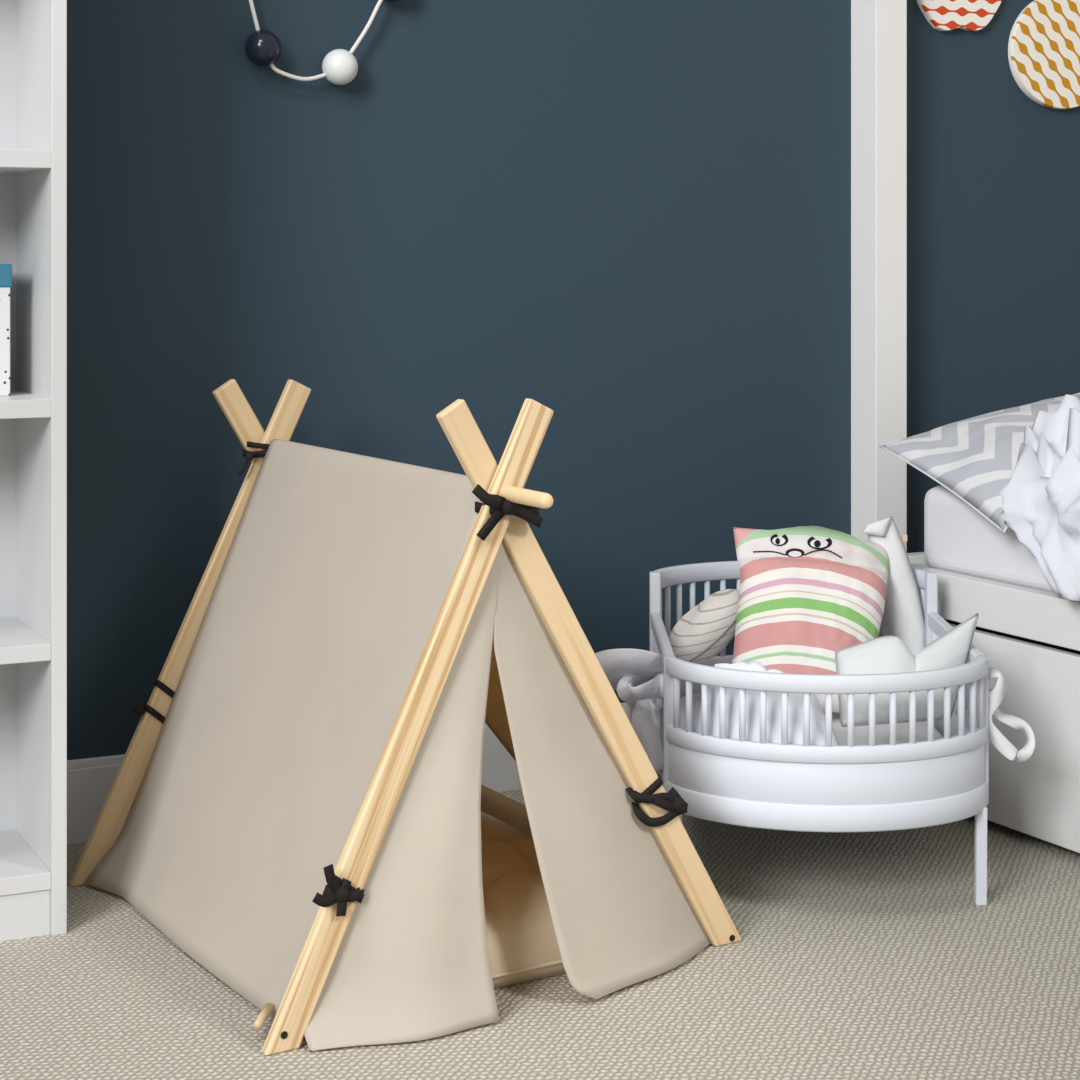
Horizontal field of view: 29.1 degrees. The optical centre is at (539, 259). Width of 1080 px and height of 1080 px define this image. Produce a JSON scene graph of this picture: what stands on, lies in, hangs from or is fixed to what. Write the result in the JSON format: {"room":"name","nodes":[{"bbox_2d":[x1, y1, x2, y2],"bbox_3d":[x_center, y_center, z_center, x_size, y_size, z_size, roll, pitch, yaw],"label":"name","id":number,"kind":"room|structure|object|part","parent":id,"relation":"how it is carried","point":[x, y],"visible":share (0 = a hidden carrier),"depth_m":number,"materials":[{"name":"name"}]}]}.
{"room":"children's room","nodes":[
{"label":"children's room","id":0,"kind":"room"},
{"bbox_2d":[0,790,1079,1079],"bbox_3d":[1.292,1.030,1.764,5.350,0.060,5.272,0,0,-25],"label":"floor","id":1,"kind":"structure","parent":0,"point":[859,955],"depth_m":2.83,"materials":[{"name":"carpet"}]},
{"bbox_2d":[0,0,66,941],"bbox_3d":[-1.180,0.000,3.114,0.840,2.000,0.462,0,0,-25],"label":"bookcase","id":2,"kind":"object","parent":1,"relation":"on","point":[33,33],"visible":1,"depth_m":3.15,"materials":[{"name":"grey paint"}]},
{"bbox_2d":[0,264,11,395],"bbox_3d":[-0.886,0.106,3.187,0.124,0.200,0.144,0,0,-25],"label":"storage box","id":3,"kind":"object","parent":2,"relation":"on","point":[5,269],"visible":1,"depth_m":3.15,"materials":[{"name":"white"}]},
{"bbox_3d":[-0.886,0.024,3.187,0.124,0.035,0.144,0,0,-25],"label":"lid","id":4,"kind":"part","parent":3,"relation":"part of","materials":[{"name":"blue"}]},
{"bbox_3d":[-1.195,-0.010,3.144,0.795,1.980,0.006,0,0,-25],"label":"panel","id":5,"kind":"part","parent":2,"relation":"part of","materials":[{"name":"grey paint"}]},
{"bbox_3d":[-1.138,0.919,3.025,0.795,0.026,0.259,0,0,-25],"label":"shelf","id":6,"kind":"part","parent":2,"relation":"part of","materials":[{"name":"grey paint"}]},
{"bbox_3d":[-1.138,0.581,3.025,0.795,0.025,0.259,0,0,-25],"label":"shelf","id":7,"kind":"part","parent":2,"relation":"part of","materials":[{"name":"grey paint"}]},
{"bbox_3d":[-1.138,0.220,3.025,0.795,0.027,0.259,0,0,-25],"label":"shelf","id":8,"kind":"part","parent":2,"relation":"part of","materials":[{"name":"grey paint"}]},
{"bbox_3d":[-1.138,-0.149,3.025,0.795,0.027,0.259,0,0,-25],"label":"shelf","id":9,"kind":"part","parent":2,"relation":"part of","materials":[{"name":"grey paint"}]},
{"bbox_2d":[69,379,741,1055],"bbox_3d":[-0.205,0.594,3.149,0.776,0.813,0.987,0,0,-30],"label":"tent","id":10,"kind":"object","parent":1,"relation":"on","point":[299,774],"visible":0.99,"depth_m":2.89,"materials":[{"name":"beige fabric"}]},
{"bbox_3d":[-0.358,0.979,2.693,0.012,0.014,0.071,0,0,4],"label":"hem rod","id":11,"kind":"part","parent":10,"relation":"part of","materials":[{"name":"brown wood"}]},
{"bbox_3d":[-0.372,0.648,3.083,0.350,0.694,0.788,0,0,-32],"label":"panel","id":12,"kind":"part","parent":10,"relation":"part of","materials":[{"name":"fabric"}]},
{"bbox_3d":[-0.101,0.649,3.274,0.374,0.690,0.780,0,0,-30],"label":"panel","id":13,"kind":"part","parent":10,"relation":"part of","materials":[{"name":"fabric"}]},
{"bbox_3d":[-0.231,0.314,3.127,0.021,0.021,0.973,0,0,-30],"label":"ridge rod","id":14,"kind":"part","parent":10,"relation":"part of","materials":[{"name":"brown wood"}]},
{"bbox_2d":[481,812,565,988],"bbox_3d":[-0.213,0.940,3.156,0.523,0.118,0.733,0,0,-30],"label":"floor cushion","id":15,"kind":"object","parent":1,"relation":"on","point":[522,944],"visible":0.12,"depth_m":2.91,"materials":[{"name":"beige fabric"}]},
{"bbox_2d":[649,561,988,904],"bbox_3d":[0.449,0.777,3.480,0.509,0.446,0.747,0,0,0],"label":"cradle","id":16,"kind":"object","parent":1,"relation":"on","point":[806,787],"visible":0.65,"depth_m":3.15,"materials":[{"name":"white paint"}]},
{"bbox_2d":[595,648,662,774],"bbox_3d":[0.144,0.727,3.333,0.147,0.221,0.110,0,0,-12],"label":"bow","id":17,"kind":"object","parent":16,"relation":"attached to","point":[636,675],"visible":0.73,"depth_m":3.32,"materials":[{"name":"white fabric"}]},
{"bbox_3d":[0.204,0.704,3.690,0.019,0.300,0.026,0,0,0],"label":"corner post","id":18,"kind":"part","parent":16,"relation":"part of","materials":[{"name":"white paint"}]},
{"bbox_3d":[0.204,0.635,3.480,0.017,0.027,0.420,0,0,0],"label":"rail","id":19,"kind":"part","parent":16,"relation":"part of","materials":[{"name":"white paint"}]},
{"bbox_3d":[0.204,0.739,3.270,0.019,0.231,0.022,0,0,0],"label":"corner post","id":20,"kind":"part","parent":16,"relation":"part of","materials":[{"name":"white paint"}]},
{"bbox_3d":[0.449,0.571,3.771,0.507,0.032,0.164,0,0,0],"label":"rail","id":21,"kind":"part","parent":16,"relation":"part of","materials":[{"name":"white paint"}]},
{"bbox_2d":[680,692,943,744],"bbox_3d":[0.449,0.805,3.480,0.446,0.062,0.686,0,0,0],"label":"mattress","id":22,"kind":"object","parent":16,"relation":"on","point":[861,733],"visible":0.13,"depth_m":3.43,"materials":[{"name":"white fabric"}]},
{"bbox_2d":[669,589,738,664],"bbox_3d":[0.292,0.651,3.660,0.151,0.138,0.113,0,0,-25],"label":"cushion","id":23,"kind":"object","parent":22,"relation":"on","point":[704,631],"visible":0.74,"depth_m":3.62,"materials":[{"name":"white fabric"}]},
{"bbox_2d":[692,661,839,744],"bbox_3d":[0.349,0.691,3.286,0.222,0.139,0.296,0,0,0],"label":"blanket","id":24,"kind":"object","parent":22,"relation":"on","point":[795,700],"visible":0.53,"depth_m":3.18,"materials":[{"name":"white fabric"}]},
{"bbox_2d":[732,526,888,712],"bbox_3d":[0.465,0.615,3.575,0.349,0.292,0.231,0,0,-9],"label":"cushion","id":25,"kind":"object","parent":22,"relation":"on","point":[807,594],"visible":0.72,"depth_m":3.56,"materials":[{"name":"multicoloured fabric"}]},
{"bbox_2d":[862,516,924,655],"bbox_3d":[0.630,0.611,3.709,0.121,0.312,0.058,0,0,-3],"label":"toy","id":26,"kind":"object","parent":22,"relation":"on","point":[903,609],"visible":0.69,"depth_m":3.69,"materials":[{"name":"white fabric"}]},
{"bbox_2d":[835,613,978,726],"bbox_3d":[0.589,0.647,3.278,0.253,0.160,0.093,0,0,-11],"label":"pillow","id":27,"kind":"object","parent":22,"relation":"on","point":[884,654],"visible":0.58,"depth_m":3.27,"materials":[{"name":"fabric"}]},
{"bbox_3d":[0.449,0.790,3.480,0.497,0.080,0.738,0,0,0],"label":"panel","id":28,"kind":"part","parent":16,"relation":"part of","materials":[{"name":"white paint"}]},
{"bbox_3d":[0.449,0.741,3.480,0.649,0.026,0.735,0,0,-25],"label":"rail","id":29,"kind":"part","parent":16,"relation":"part of","materials":[{"name":"white paint"}]},
{"bbox_3d":[0.449,0.836,3.480,0.505,0.040,0.745,0,0,0],"label":"rail","id":30,"kind":"part","parent":16,"relation":"part of","materials":[{"name":"white paint"}]},
{"bbox_3d":[0.449,0.635,3.189,0.507,0.027,0.164,0,0,0],"label":"rail","id":31,"kind":"part","parent":16,"relation":"part of","materials":[{"name":"white paint"}]},
{"bbox_3d":[0.694,0.704,3.690,0.019,0.300,0.026,0,0,0],"label":"corner post","id":32,"kind":"part","parent":16,"relation":"part of","materials":[{"name":"white paint"}]},
{"bbox_3d":[0.694,0.635,3.480,0.017,0.027,0.420,0,0,0],"label":"rail","id":33,"kind":"part","parent":16,"relation":"part of","materials":[{"name":"white paint"}]},
{"bbox_3d":[0.685,0.925,3.232,0.019,0.150,0.022,0,0,0],"label":"leg","id":34,"kind":"part","parent":16,"relation":"part of","materials":[{"name":"white paint"}]},
{"bbox_3d":[0.694,0.739,3.270,0.019,0.231,0.022,0,0,0],"label":"corner post","id":35,"kind":"part","parent":16,"relation":"part of","materials":[{"name":"white paint"}]},
{"bbox_2d":[989,667,1034,761],"bbox_3d":[0.738,0.716,3.278,0.077,0.147,0.055,0,0,-25],"label":"tie","id":36,"kind":"object","parent":16,"relation":"hanging from","point":[997,694],"visible":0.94,"depth_m":3.27,"materials":[{"name":"white fabric"}]},
{"bbox_2d":[883,552,1079,852],"bbox_3d":[1.401,0.783,3.396,0.861,0.434,1.750,0,0,-28],"label":"bed","id":37,"kind":"object","parent":1,"relation":"on","point":[1032,636],"visible":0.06,"depth_m":3.54,"materials":[{"name":"white paint"}]},
{"bbox_3d":[0.998,0.783,4.156,0.800,0.434,0.030,0,0,-28],"label":"rail","id":38,"kind":"part","parent":37,"relation":"part of","materials":[{"name":"white paint"}]},
{"bbox_2d":[924,485,1060,594],"bbox_3d":[1.420,0.498,3.355,0.786,0.161,1.580,0,0,-28],"label":"mattress","id":39,"kind":"object","parent":37,"relation":"on","point":[958,539],"visible":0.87,"depth_m":3.73,"materials":[{"name":"white fabric"}]},
{"bbox_2d":[879,393,1079,532],"bbox_3d":[0.946,0.363,3.855,0.516,0.206,0.455,0,0,-22],"label":"chevron pillow","id":40,"kind":"object","parent":39,"relation":"on","point":[974,458],"visible":0.76,"depth_m":3.80,"materials":[{"name":"grey fabric"}]},
{"bbox_2d":[999,394,1079,600],"bbox_3d":[1.468,0.393,3.215,0.963,0.332,1.303,0,0,-25],"label":"duvet","id":41,"kind":"object","parent":39,"relation":"on","point":[1041,495],"visible":1,"depth_m":3.50,"materials":[{"name":"white fabric"}]},
{"bbox_3d":[1.035,0.607,3.201,0.030,0.081,1.750,0,0,-28],"label":"rail","id":42,"kind":"part","parent":37,"relation":"part of","materials":[{"name":"white paint"}]},
{"bbox_2d":[67,0,1079,759],"bbox_3d":[0.178,-0.300,4.098,5.350,2.600,0.100,0,0,-25],"label":"wall","id":43,"kind":"structure","parent":0,"point":[629,220],"depth_m":3.95,"materials":[{"name":"blue paint"}]},
{"bbox_2d":[245,0,398,84],"bbox_3d":[-0.376,-0.456,3.742,0.358,0.281,0.065,0,0,-25],"label":"bead garland","id":44,"kind":"object","parent":43,"relation":"hanging from","point":[262,47],"visible":1,"depth_m":3.72,"materials":[{"name":"navy gloss paint"},{"name":"white wood paint"},{"name":"white cotton cord"}]},
{"bbox_2d":[67,702,625,844],"bbox_3d":[-0.786,0.929,3.574,3.159,0.142,0.016,0,0,-25],"label":"baseboard","id":45,"kind":"structure","parent":43,"relation":"attached to","point":[89,780],"depth_m":3.58,"materials":[{"name":"white paint"}]},
{"bbox_2d":[851,0,906,550],"bbox_3d":[0.690,-0.300,4.237,0.075,2.600,0.090,0,0,-25],"label":"trim","id":46,"kind":"structure","parent":43,"relation":"attached to","point":[878,27],"depth_m":4.20,"materials":[{"name":"white paint"}]},
{"bbox_2d":[916,0,1001,30],"bbox_3d":[0.880,-0.591,4.367,0.234,0.226,0.022,0,0,-25],"label":"apple ornament","id":47,"kind":"object","parent":43,"relation":"attached to","point":[942,15],"visible":1,"depth_m":4.35,"materials":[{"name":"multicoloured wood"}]},
{"bbox_2d":[1008,0,1079,108],"bbox_3d":[1.126,-0.474,4.485,0.282,0.299,0.022,0,0,-25],"label":"ornament","id":48,"kind":"object","parent":43,"relation":"attached to","point":[1044,39],"visible":1,"depth_m":4.46,"materials":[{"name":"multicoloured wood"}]}
]}

